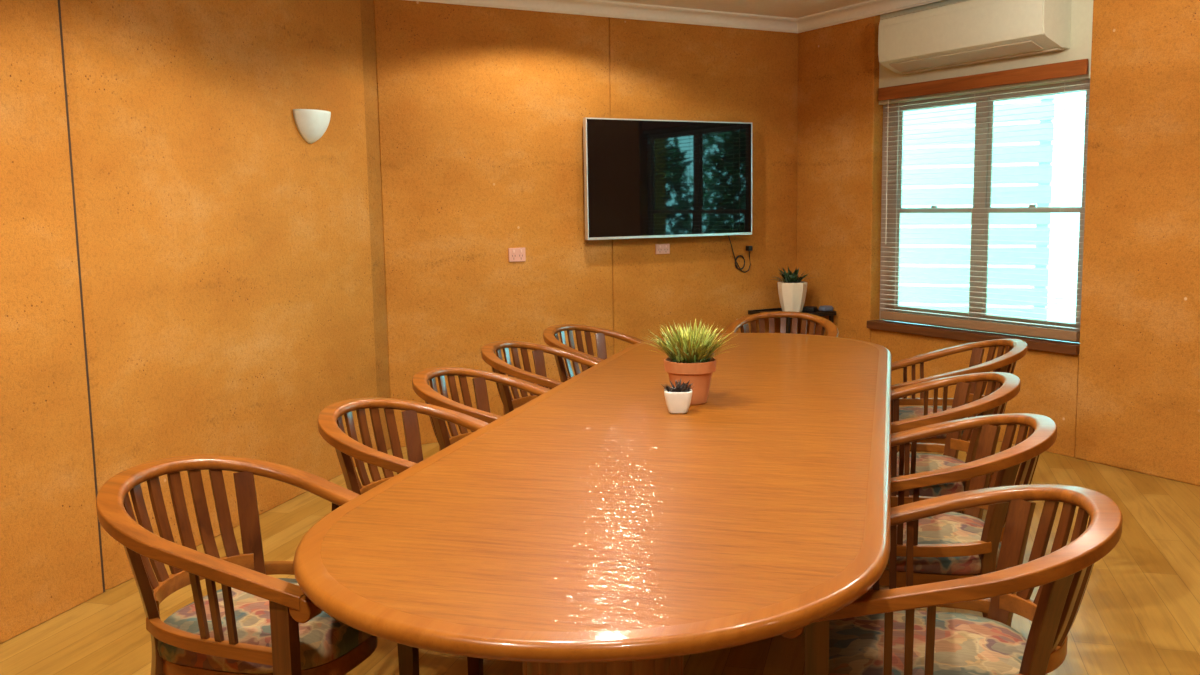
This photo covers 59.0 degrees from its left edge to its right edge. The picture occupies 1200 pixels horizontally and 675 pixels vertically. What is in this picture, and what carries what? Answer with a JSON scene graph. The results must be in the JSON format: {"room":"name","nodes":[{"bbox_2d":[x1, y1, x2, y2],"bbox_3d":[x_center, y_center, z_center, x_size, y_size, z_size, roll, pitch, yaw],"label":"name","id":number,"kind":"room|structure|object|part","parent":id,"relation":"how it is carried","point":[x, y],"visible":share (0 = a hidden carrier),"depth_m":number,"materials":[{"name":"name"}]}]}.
{"room":"meeting room","nodes":[
{"label":"meeting room","id":0,"kind":"room"},
{"bbox_2d":[0,0,376,643],"bbox_3d":[-2.712,-0.138,2.019,0.300,2.860,9.068,1,7,15],"label":"wall","id":1,"kind":"structure","parent":0,"point":[225,253],"depth_m":4.55,"materials":[{"name":"orange paint"}]},
{"bbox_2d":[58,0,104,592],"bbox_3d":[-2.143,-0.406,4.088,0.297,2.860,0.014,1,7,15],"label":"trim","id":2,"kind":"structure","parent":1,"relation":"attached to","point":[59,7],"depth_m":4.07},
{"bbox_2d":[293,109,330,143],"bbox_3d":[-1.499,-1.116,5.626,0.106,0.168,0.300,1,7,15],"label":"wall sconce","id":3,"kind":"object","parent":1,"relation":"attached to","point":[311,124],"visible":1,"depth_m":5.55,"materials":[{"name":"glass"}]},
{"bbox_2d":[409,0,943,32],"bbox_3d":[-1.238,-1.638,2.817,10.472,0.088,5.849,-6,9,-36],"label":"trim","id":4,"kind":"structure","parent":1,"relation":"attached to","point":[600,8],"depth_m":7.25,"materials":[{"name":"paint"}]},
{"bbox_2d":[374,0,797,446],"bbox_3d":[0.141,-0.869,7.501,3.562,2.860,0.300,-5,8,-29],"label":"wall","id":5,"kind":"structure","parent":0,"point":[482,111],"depth_m":7.00,"materials":[{"name":"orange paint"}]},
{"bbox_2d":[360,0,390,449],"bbox_3d":[-1.493,-0.713,6.465,0.288,2.860,0.222,1,7,15],"label":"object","id":6,"kind":"structure","parent":5,"relation":"attached to","point":[366,6],"depth_m":6.41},
{"bbox_2d":[508,248,525,261],"bbox_3d":[-0.544,-0.543,6.962,0.120,0.090,0.015,-5,8,-29],"label":"wall outlet","id":7,"kind":"object","parent":5,"relation":"attached to","point":[515,254],"visible":1,"depth_m":6.96,"materials":[{"name":"plastic"}]},
{"bbox_2d":[655,244,669,253],"bbox_3d":[0.445,-0.628,7.521,0.116,0.070,0.015,-5,8,-29],"label":"wall outlet","id":8,"kind":"object","parent":5,"relation":"attached to","point":[659,248],"visible":1,"depth_m":7.52,"materials":[{"name":"plastic"}]},
{"bbox_2d":[583,117,751,239],"bbox_3d":[0.487,-1.110,7.436,1.382,0.808,0.105,-5,8,-29],"label":"television","id":9,"kind":"object","parent":5,"relation":"attached to","point":[644,178],"visible":1,"depth_m":7.37,"materials":[{"name":"silver metal"}]},
{"bbox_2d":[728,235,752,272],"bbox_3d":[1.037,-0.617,7.842,0.217,0.285,0.041,-5,8,-29],"label":"power cord","id":10,"kind":"object","parent":5,"relation":"attached to","point":[748,248],"visible":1,"depth_m":7.86,"materials":[{"name":"black plastic"}]},
{"bbox_2d":[0,441,1199,674],"bbox_3d":[0.780,1.230,2.557,7.000,0.100,12.200,1,7,15],"label":"floor","id":11,"kind":"structure","parent":0,"point":[1138,613],"depth_m":3.89,"materials":[{"name":"brown wood"}]},
{"bbox_2d":[96,455,418,674],"bbox_3d":[-0.891,0.767,2.786,0.734,0.837,0.664,2,8,20],"label":"armchair","id":12,"kind":"object","parent":11,"relation":"on","point":[258,623],"visible":0.88,"depth_m":2.62,"materials":[{"name":"wood"}]},
{"bbox_3d":[-1.172,0.818,2.667,0.184,0.776,0.089,2,8,20],"label":"leg","id":13,"kind":"part","parent":12,"relation":"part of","materials":[{"name":"brown wood"}]},
{"bbox_3d":[-1.094,0.655,2.845,0.113,0.044,0.407,2,8,20],"label":"rail","id":14,"kind":"part","parent":12,"relation":"part of","materials":[{"name":"brown wood"}]},
{"bbox_3d":[-0.933,0.725,2.524,0.439,0.043,0.057,3,8,28],"label":"rail","id":15,"kind":"part","parent":12,"relation":"part of","materials":[{"name":"brown wood"}]},
{"bbox_3d":[-0.908,0.461,2.752,0.707,0.220,0.664,2,8,20],"label":"rail","id":16,"kind":"part","parent":12,"relation":"part of","materials":[{"name":"brown wood"}]},
{"bbox_3d":[-1.028,0.766,3.063,0.184,0.776,0.089,2,8,20],"label":"leg","id":17,"kind":"part","parent":12,"relation":"part of","materials":[{"name":"brown wood"}]},
{"bbox_2d":[158,578,370,673],"bbox_3d":[-0.854,0.736,2.768,0.528,0.084,0.484,2,8,20],"label":"seat cushion","id":18,"kind":"object","parent":12,"relation":"on","point":[326,643],"depth_m":2.61,"materials":[{"name":"fabric"}]},
{"bbox_3d":[-0.853,0.804,2.777,0.508,0.054,0.464,2,8,20],"label":"seat frame","id":19,"kind":"part","parent":12,"relation":"part of","materials":[{"name":"brown wood"}]},
{"bbox_3d":[-0.762,0.663,2.997,0.439,0.043,0.057,1,7,12],"label":"rail","id":20,"kind":"part","parent":12,"relation":"part of","materials":[{"name":"brown wood"}]},
{"bbox_3d":[-0.717,0.902,2.453,0.050,0.625,0.036,2,8,20],"label":"leg","id":21,"kind":"part","parent":12,"relation":"part of","materials":[{"name":"brown wood"}]},
{"bbox_3d":[-0.535,0.837,2.953,0.050,0.625,0.036,2,8,20],"label":"leg","id":22,"kind":"part","parent":12,"relation":"part of","materials":[{"name":"brown wood"}]},
{"bbox_2d":[318,398,488,674],"bbox_3d":[-0.575,0.653,3.663,0.734,0.837,0.664,2,8,20],"label":"armchair","id":23,"kind":"object","parent":11,"relation":"on","point":[330,423],"visible":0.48,"depth_m":3.77,"materials":[{"name":"wood"}]},
{"bbox_3d":[-0.855,0.703,3.543,0.184,0.776,0.089,2,8,20],"label":"leg","id":24,"kind":"part","parent":23,"relation":"part of","materials":[{"name":"brown wood"}]},
{"bbox_3d":[-0.778,0.540,3.722,0.113,0.044,0.408,2,8,20],"label":"rail","id":25,"kind":"part","parent":23,"relation":"part of","materials":[{"name":"brown wood"}]},
{"bbox_3d":[-0.592,0.346,3.630,0.707,0.220,0.664,2,8,20],"label":"rail","id":26,"kind":"part","parent":23,"relation":"part of","materials":[{"name":"brown wood"}]},
{"bbox_3d":[-0.713,0.651,3.940,0.184,0.776,0.089,2,8,20],"label":"leg","id":27,"kind":"part","parent":23,"relation":"part of","materials":[{"name":"brown wood"}]},
{"bbox_3d":[-0.399,0.787,3.331,0.050,0.625,0.036,2,8,20],"label":"leg","id":28,"kind":"part","parent":23,"relation":"part of","materials":[{"name":"brown wood"}]},
{"bbox_2d":[412,367,550,450],"bbox_3d":[-0.388,0.558,4.394,0.734,0.837,0.664,1,7,17],"label":"armchair","id":29,"kind":"object","parent":11,"relation":"on","point":[430,395],"visible":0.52,"depth_m":4.51,"materials":[{"name":"wood"}]},
{"bbox_3d":[-0.663,0.610,4.261,0.184,0.776,0.089,1,7,17],"label":"leg","id":30,"kind":"part","parent":29,"relation":"part of","materials":[{"name":"brown wood"}]},
{"bbox_3d":[-0.594,0.447,4.443,0.113,0.044,0.408,1,7,17],"label":"rail","id":31,"kind":"part","parent":29,"relation":"part of","materials":[{"name":"brown wood"}]},
{"bbox_3d":[-0.405,0.252,4.359,0.707,0.220,0.664,1,7,17],"label":"rail","id":32,"kind":"part","parent":29,"relation":"part of","materials":[{"name":"brown wood"}]},
{"bbox_3d":[-0.538,0.558,4.664,0.184,0.776,0.089,1,7,17],"label":"leg","id":33,"kind":"part","parent":29,"relation":"part of","materials":[{"name":"brown wood"}]},
{"bbox_2d":[481,341,599,414],"bbox_3d":[-0.202,0.451,5.232,0.734,0.837,0.664,2,8,21],"label":"armchair","id":34,"kind":"object","parent":11,"relation":"on","point":[498,365],"visible":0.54,"depth_m":5.35,"materials":[{"name":"wood"}]},
{"bbox_3d":[-0.486,0.500,5.120,0.184,0.776,0.089,2,8,21],"label":"leg","id":35,"kind":"part","parent":34,"relation":"part of","materials":[{"name":"brown wood"}]},
{"bbox_3d":[-0.403,0.338,5.296,0.113,0.044,0.408,2,8,21],"label":"rail","id":36,"kind":"part","parent":34,"relation":"part of","materials":[{"name":"brown wood"}]},
{"bbox_3d":[-0.332,0.449,5.513,0.184,0.776,0.089,2,8,21],"label":"leg","id":37,"kind":"part","parent":34,"relation":"part of","materials":[{"name":"brown wood"}]},
{"bbox_3d":[-0.219,0.144,5.199,0.707,0.220,0.664,2,8,21],"label":"rail","id":38,"kind":"part","parent":34,"relation":"part of","materials":[{"name":"brown wood"}]},
{"bbox_2d":[293,333,890,674],"bbox_3d":[0.397,0.622,4.048,1.366,0.750,4.510,1,7,15],"label":"table","id":39,"kind":"object","parent":11,"relation":"on","point":[590,527],"visible":0.96,"depth_m":2.54,"materials":[{"name":"brown wood"}]},
{"bbox_2d":[661,379,692,413],"bbox_3d":[0.282,0.211,3.835,0.132,0.121,0.127,0,7,3],"label":"potted succulent","id":40,"kind":"object","parent":39,"relation":"on","point":[678,399],"visible":1,"depth_m":3.80,"materials":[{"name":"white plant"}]},
{"bbox_2d":[664,388,691,413],"bbox_3d":[0.283,0.230,3.842,0.102,0.082,0.102,0,7,3],"label":"pot","id":41,"kind":"object","parent":40,"relation":"on","point":[678,400],"depth_m":3.80,"materials":[{"name":"white ceramic"}]},
{"bbox_2d":[641,319,736,404],"bbox_3d":[0.341,0.086,4.024,0.384,0.320,0.385,1,7,15],"label":"potted grass","id":42,"kind":"object","parent":39,"relation":"on","point":[689,352],"depth_m":3.95,"materials":[{"name":"ceramic"}]},
{"bbox_2d":[664,357,716,404],"bbox_3d":[0.343,0.164,4.029,0.200,0.164,0.200,1,7,15],"label":"pot","id":43,"kind":"object","parent":42,"relation":"on","point":[699,370],"depth_m":3.96,"materials":[{"name":"ceramic"}]},
{"bbox_2d":[543,324,643,381],"bbox_3d":[0.062,0.364,5.894,0.734,0.837,0.664,4,8,32],"label":"armchair","id":44,"kind":"object","parent":11,"relation":"on","point":[550,334],"visible":0.34,"depth_m":6.07,"materials":[{"name":"wood"}]},
{"bbox_3d":[-0.239,0.406,5.838,0.184,0.776,0.089,4,8,32],"label":"leg","id":45,"kind":"part","parent":44,"relation":"part of","materials":[{"name":"brown wood"}]},
{"bbox_3d":[0.046,0.057,5.863,0.707,0.220,0.664,4,8,32],"label":"rail","id":46,"kind":"part","parent":44,"relation":"part of","materials":[{"name":"brown wood"}]},
{"bbox_3d":[-0.012,0.358,6.194,0.184,0.776,0.089,4,8,32],"label":"leg","id":47,"kind":"part","parent":44,"relation":"part of","materials":[{"name":"brown wood"}]},
{"bbox_2d":[725,311,837,336],"bbox_3d":[1.071,0.298,6.294,0.664,0.837,0.734,1,7,12],"label":"armchair","id":48,"kind":"object","parent":11,"relation":"on","point":[822,323],"visible":0.27,"depth_m":6.51,"materials":[{"name":"wood"}]},
{"bbox_3d":[0.912,0.298,6.560,0.089,0.776,0.184,1,7,12],"label":"leg","id":49,"kind":"part","parent":48,"relation":"part of","materials":[{"name":"brown wood"}]},
{"bbox_3d":[1.327,0.303,6.468,0.089,0.776,0.184,1,7,12],"label":"leg","id":50,"kind":"part","parent":48,"relation":"part of","materials":[{"name":"brown wood"}]},
{"bbox_2d":[748,308,835,332],"bbox_3d":[1.424,0.150,7.886,0.458,0.702,0.458,-5,8,-29],"label":"side table","id":51,"kind":"object","parent":11,"relation":"on","point":[830,314],"visible":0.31,"depth_m":7.77,"materials":[{"name":"black wood"}]},
{"bbox_3d":[1.350,0.200,7.619,0.026,0.672,0.026,-5,8,-29],"label":"leg","id":52,"kind":"part","parent":51,"relation":"part of","materials":[{"name":"brown wood"}]},
{"bbox_2d":[771,266,809,311],"bbox_3d":[1.428,-0.360,7.855,0.325,0.339,0.367,-3,7,-13],"label":"potted plant","id":53,"kind":"object","parent":51,"relation":"on","point":[792,291],"visible":0.99,"depth_m":7.78,"materials":[{"name":"green plant"}]},
{"bbox_3d":[1.425,-0.300,7.853,0.201,0.222,0.201,-3,7,-12],"label":"pot","id":54,"kind":"part","parent":53,"relation":"part of","materials":[{"name":"white ceramic"}]},
{"bbox_2d":[802,306,817,311],"bbox_3d":[1.558,-0.211,7.869,0.096,0.036,0.070,4,9,35],"label":"box","id":55,"kind":"object","parent":51,"relation":"on","point":[805,308],"visible":1,"depth_m":7.84,"materials":[{"name":"plastic"}]},
{"bbox_2d":[819,305,832,310],"bbox_3d":[1.665,-0.217,7.808,0.100,0.036,0.070,-3,8,-19],"label":"folded cloth","id":56,"kind":"object","parent":51,"relation":"on","point":[825,307],"visible":1,"depth_m":7.78,"materials":[{"name":"grey fabric"}]},
{"bbox_3d":[1.702,0.169,7.817,0.026,0.672,0.026,-5,8,-29],"label":"leg","id":57,"kind":"part","parent":51,"relation":"part of","materials":[{"name":"black metal"}]},
{"bbox_2d":[781,484,1122,674],"bbox_3d":[0.796,0.778,2.485,0.734,0.837,0.664,1,7,12],"label":"armchair","id":58,"kind":"object","parent":11,"relation":"on","point":[882,632],"visible":0.88,"depth_m":2.37,"materials":[{"name":"wood"}]},
{"bbox_3d":[0.468,0.903,2.295,0.050,0.625,0.036,1,7,12],"label":"leg","id":59,"kind":"part","parent":58,"relation":"part of","materials":[{"name":"brown wood"}]},
{"bbox_3d":[0.696,0.735,2.240,0.439,0.043,0.057,0,7,4],"label":"rail","id":60,"kind":"part","parent":58,"relation":"part of","materials":[{"name":"brown wood"}]},
{"bbox_2d":[829,610,1026,674],"bbox_3d":[0.756,0.745,2.490,0.528,0.084,0.484,1,7,12],"label":"seat cushion","id":61,"kind":"object","parent":58,"relation":"on","point":[965,644],"depth_m":2.45,"materials":[{"name":"fabric"}]},
{"bbox_3d":[0.801,0.671,2.732,0.439,0.043,0.057,2,8,20],"label":"rail","id":62,"kind":"part","parent":58,"relation":"part of","materials":[{"name":"brown wood"}]},
{"bbox_3d":[0.804,0.472,2.444,0.707,0.220,0.664,1,7,12],"label":"rail","id":63,"kind":"part","parent":58,"relation":"part of","materials":[{"name":"brown wood"}]},
{"bbox_3d":[1.058,0.784,2.649,0.184,0.776,0.089,1,7,12],"label":"leg","id":64,"kind":"part","parent":58,"relation":"part of","materials":[{"name":"brown wood"}]},
{"bbox_3d":[1.003,0.673,2.427,0.113,0.044,0.408,1,7,12],"label":"rail","id":65,"kind":"part","parent":58,"relation":"part of","materials":[{"name":"brown wood"}]},
{"bbox_3d":[0.970,0.837,2.236,0.184,0.776,0.089,1,7,12],"label":"leg","id":66,"kind":"part","parent":58,"relation":"part of","materials":[{"name":"brown wood"}]},
{"bbox_2d":[891,372,1020,513],"bbox_3d":[1.241,0.561,4.163,0.734,0.837,0.664,0,7,9],"label":"armchair","id":67,"kind":"object","parent":11,"relation":"on","point":[1008,385],"visible":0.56,"depth_m":4.05,"materials":[{"name":"wood"}]},
{"bbox_3d":[1.232,0.455,4.409,0.439,0.043,0.057,1,7,17],"label":"rail","id":68,"kind":"part","parent":67,"relation":"part of","materials":[{"name":"brown wood"}]},
{"bbox_2d":[896,453,964,496],"bbox_3d":[1.201,0.529,4.165,0.528,0.084,0.484,0,7,9],"label":"seat cushion","id":69,"kind":"object","parent":67,"relation":"on","point":[925,462],"depth_m":4.06,"materials":[{"name":"fabric"}]},
{"bbox_3d":[1.155,0.518,3.912,0.439,0.043,0.057,-1,7,1],"label":"rail","id":70,"kind":"part","parent":67,"relation":"part of","materials":[{"name":"brown wood"}]},
{"bbox_3d":[1.250,0.255,4.122,0.707,0.220,0.664,0,7,9],"label":"rail","id":71,"kind":"part","parent":67,"relation":"part of","materials":[{"name":"brown wood"}]},
{"bbox_3d":[1.494,0.566,4.341,0.184,0.776,0.089,0,7,9],"label":"leg","id":72,"kind":"part","parent":67,"relation":"part of","materials":[{"name":"brown wood"}]},
{"bbox_3d":[1.451,0.455,4.117,0.113,0.044,0.408,0,7,9],"label":"rail","id":73,"kind":"part","parent":67,"relation":"part of","materials":[{"name":"brown wood"}]},
{"bbox_3d":[1.430,0.619,3.924,0.184,0.776,0.089,0,7,9],"label":"leg","id":74,"kind":"part","parent":67,"relation":"part of","materials":[{"name":"brown wood"}]},
{"bbox_2d":[891,339,1027,487],"bbox_3d":[1.662,0.432,5.143,0.734,0.837,0.664,0,7,6],"label":"armchair","id":75,"kind":"object","parent":11,"relation":"on","point":[1006,363],"visible":0.43,"depth_m":5.14,"materials":[{"name":"wood"}]},
{"bbox_3d":[1.356,0.560,4.921,0.050,0.625,0.036,0,7,6],"label":"leg","id":76,"kind":"part","parent":75,"relation":"part of","materials":[{"name":"brown wood"}]},
{"bbox_3d":[1.642,0.326,5.389,0.439,0.043,0.057,1,7,14],"label":"rail","id":77,"kind":"part","parent":75,"relation":"part of","materials":[{"name":"brown wood"}]},
{"bbox_2d":[899,406,972,438],"bbox_3d":[1.622,0.400,5.143,0.528,0.084,0.484,0,7,6],"label":"seat cushion","id":78,"kind":"object","parent":75,"relation":"on","point":[905,412],"depth_m":5.13,"materials":[{"name":"fabric"}]},
{"bbox_3d":[1.623,0.467,5.152,0.508,0.054,0.464,0,7,6],"label":"seat frame","id":79,"kind":"part","parent":75,"relation":"part of","materials":[{"name":"brown wood"}]},
{"bbox_3d":[1.670,0.126,5.103,0.707,0.220,0.664,0,7,6],"label":"rail","id":80,"kind":"part","parent":75,"relation":"part of","materials":[{"name":"brown wood"}]},
{"bbox_3d":[1.873,0.325,5.106,0.113,0.044,0.407,0,7,6],"label":"rail","id":81,"kind":"part","parent":75,"relation":"part of","materials":[{"name":"brown wood"}]},
{"bbox_3d":[1.907,0.435,5.331,0.184,0.776,0.089,0,7,6],"label":"leg","id":82,"kind":"part","parent":75,"relation":"part of","materials":[{"name":"brown wood"}]},
{"bbox_3d":[1.861,0.488,4.912,0.184,0.776,0.089,0,7,6],"label":"leg","id":83,"kind":"part","parent":75,"relation":"part of","materials":[{"name":"brown wood"}]},
{"bbox_2d":[879,413,1056,617],"bbox_3d":[1.035,0.664,3.364,0.734,0.837,0.664,1,7,13],"label":"armchair","id":84,"kind":"object","parent":11,"relation":"on","point":[947,546],"visible":0.57,"depth_m":3.13,"materials":[{"name":"wood"}]},
{"bbox_3d":[1.046,0.558,3.610,0.439,0.043,0.057,2,8,21],"label":"rail","id":85,"kind":"part","parent":84,"relation":"part of","materials":[{"name":"brown wood"}]},
{"bbox_3d":[0.996,0.699,3.378,0.508,0.054,0.464,1,7,13],"label":"seat frame","id":86,"kind":"part","parent":84,"relation":"part of","materials":[{"name":"brown wood"}]},
{"bbox_2d":[885,512,1001,574],"bbox_3d":[0.995,0.631,3.369,0.528,0.084,0.484,1,7,13],"label":"seat cushion","id":87,"kind":"object","parent":84,"relation":"on","point":[949,528],"depth_m":3.16,"materials":[{"name":"fabric"}]},
{"bbox_3d":[0.928,0.621,3.122,0.439,0.043,0.057,0,7,6],"label":"rail","id":88,"kind":"part","parent":84,"relation":"part of","materials":[{"name":"brown wood"}]},
{"bbox_3d":[1.043,0.358,3.323,0.707,0.220,0.664,1,7,13],"label":"rail","id":89,"kind":"part","parent":84,"relation":"part of","materials":[{"name":"brown wood"}]},
{"bbox_3d":[1.301,0.671,3.521,0.184,0.776,0.089,1,7,13],"label":"leg","id":90,"kind":"part","parent":84,"relation":"part of","materials":[{"name":"brown wood"}]},
{"bbox_3d":[1.241,0.560,3.301,0.113,0.044,0.408,1,7,13],"label":"rail","id":91,"kind":"part","parent":84,"relation":"part of","materials":[{"name":"brown wood"}]},
{"bbox_3d":[1.202,0.724,3.111,0.184,0.776,0.089,1,7,13],"label":"leg","id":92,"kind":"part","parent":84,"relation":"part of","materials":[{"name":"brown wood"}]},
{"bbox_2d":[608,17,613,354],"bbox_3d":[0.006,-0.858,7.429,0.012,2.860,0.292,-5,8,-29],"label":"trim","id":93,"kind":"structure","parent":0,"point":[608,17],"depth_m":7.33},
{"bbox_2d":[606,0,868,17],"bbox_3d":[0.698,-1.704,2.253,7.100,0.120,12.300,1,7,15],"label":"ceiling","id":94,"kind":"structure","parent":0,"point":[779,8],"depth_m":7.26,"materials":[{"name":"paint"}]},
{"bbox_2d":[797,0,1199,485],"bbox_3d":[3.010,-0.699,5.772,0.300,2.860,5.560,-5,8,-29],"label":"wall","id":95,"kind":"structure","parent":0,"point":[1138,396],"depth_m":5.85,"materials":[{"name":"orange paint"}]},
{"bbox_2d":[878,0,1071,73],"bbox_3d":[2.248,-1.873,6.494,0.239,0.366,1.275,-5,8,-29],"label":"air conditioner","id":96,"kind":"object","parent":95,"relation":"attached to","point":[967,32],"visible":1,"depth_m":6.35,"materials":[{"name":"plastic"}]},
{"bbox_2d":[867,79,1089,354],"bbox_3d":[2.351,-0.764,6.714,0.148,1.564,1.679,-5,8,-29],"label":"window","id":97,"kind":"structure","parent":95,"relation":"in","point":[980,220],"depth_m":6.74,"materials":[{"name":"metal"}]},
{"bbox_3d":[2.025,-0.871,7.398,0.028,1.510,0.145,-5,8,-29],"label":"frame","id":98,"kind":"part","parent":97,"relation":"part of","materials":[{"name":"metal"}]},
{"bbox_3d":[2.228,-0.508,7.082,0.012,0.712,0.673,-5,8,-29],"label":"sash","id":99,"kind":"part","parent":97,"relation":"part of","materials":[{"name":"glass"}]},
{"bbox_3d":[2.227,-1.182,7.004,0.012,0.712,0.673,-5,8,-29],"label":"sash","id":100,"kind":"part","parent":97,"relation":"part of","materials":[{"name":"glass"}]},
{"bbox_3d":[2.351,-0.013,6.801,0.120,0.054,1.679,-5,8,-29],"label":"sill","id":101,"kind":"part","parent":97,"relation":"part of","materials":[{"name":"brown wood"}]},
{"bbox_2d":[878,59,1089,341],"bbox_3d":[2.342,-0.845,6.699,0.055,1.590,1.606,-5,8,-29],"label":"blind","id":102,"kind":"object","parent":97,"relation":"attached to","point":[1075,67],"visible":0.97,"depth_m":6.58,"materials":[{"name":"paint"}]},
{"bbox_3d":[2.023,-0.897,7.222,0.002,1.455,0.002,-5,8,-29],"label":"ladder cord","id":103,"kind":"part","parent":102,"relation":"part of","materials":[{"name":"white fabric"}]},
{"bbox_3d":[2.340,-0.833,6.670,0.002,1.455,0.002,-5,8,-29],"label":"ladder cord","id":104,"kind":"part","parent":102,"relation":"part of","materials":[{"name":"white fabric"}]},
{"bbox_3d":[2.368,-0.084,6.778,0.034,0.058,1.561,-5,8,-29],"label":"rail","id":105,"kind":"part","parent":102,"relation":"part of","materials":[{"name":"paint"}]},
{"bbox_3d":[2.657,-0.769,6.118,0.002,1.455,0.002,-5,8,-29],"label":"ladder cord","id":106,"kind":"part","parent":102,"relation":"part of","materials":[{"name":"white fabric"}]},
{"bbox_3d":[2.433,-0.079,6.796,0.028,0.075,1.455,-5,8,-29],"label":"frame","id":107,"kind":"part","parent":97,"relation":"part of","materials":[{"name":"wood"}]},
{"bbox_3d":[2.609,-0.431,6.418,0.012,0.712,0.698,-5,8,-29],"label":"sash","id":108,"kind":"part","parent":97,"relation":"part of","materials":[{"name":"glass"}]},
{"bbox_3d":[2.608,-1.105,6.340,0.012,0.712,0.698,-5,8,-29],"label":"sash","id":109,"kind":"part","parent":97,"relation":"part of","materials":[{"name":"glass"}]},
{"bbox_3d":[2.799,-0.715,6.050,0.028,1.510,0.070,-5,8,-29],"label":"frame","id":110,"kind":"part","parent":97,"relation":"part of","materials":[{"name":"wood"}]},
{"bbox_2d":[879,0,1092,104],"bbox_3d":[2.369,-1.880,6.595,0.070,0.700,1.670,-5,8,-29],"label":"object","id":111,"kind":"structure","parent":95,"relation":"attached to","point":[1081,10],"depth_m":6.40,"materials":[{"name":"white paint"}]},
{"label":"outside","id":112,"kind":"structure","parent":0,"visible":0},
{"bbox_3d":[3.100,0.714,7.600,26.000,0.100,28.000,1,7,15],"label":"ground","id":113,"kind":"structure","parent":112,"visible":0},
{"bbox_2d":[887,95,1054,338],"bbox_3d":[2.790,-0.988,8.965,1.885,2.950,0.112,2,8,25],"label":"slatted screen","id":114,"kind":"object","parent":113,"relation":"on","point":[963,196],"visible":0.2,"depth_m":8.73,"materials":[{"name":"paint"}]},
{"bbox_3d":[3.593,-0.956,8.600,0.090,2.950,0.087,2,8,25],"label":"post","id":115,"kind":"part","parent":114,"relation":"part of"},
{"bbox_2d":[895,91,1085,342],"bbox_3d":[3.219,-1.468,10.735,7.500,3.450,0.200,1,7,15],"label":"wall","id":116,"kind":"structure","parent":113,"relation":"on","point":[1072,198],"depth_m":10.36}
]}

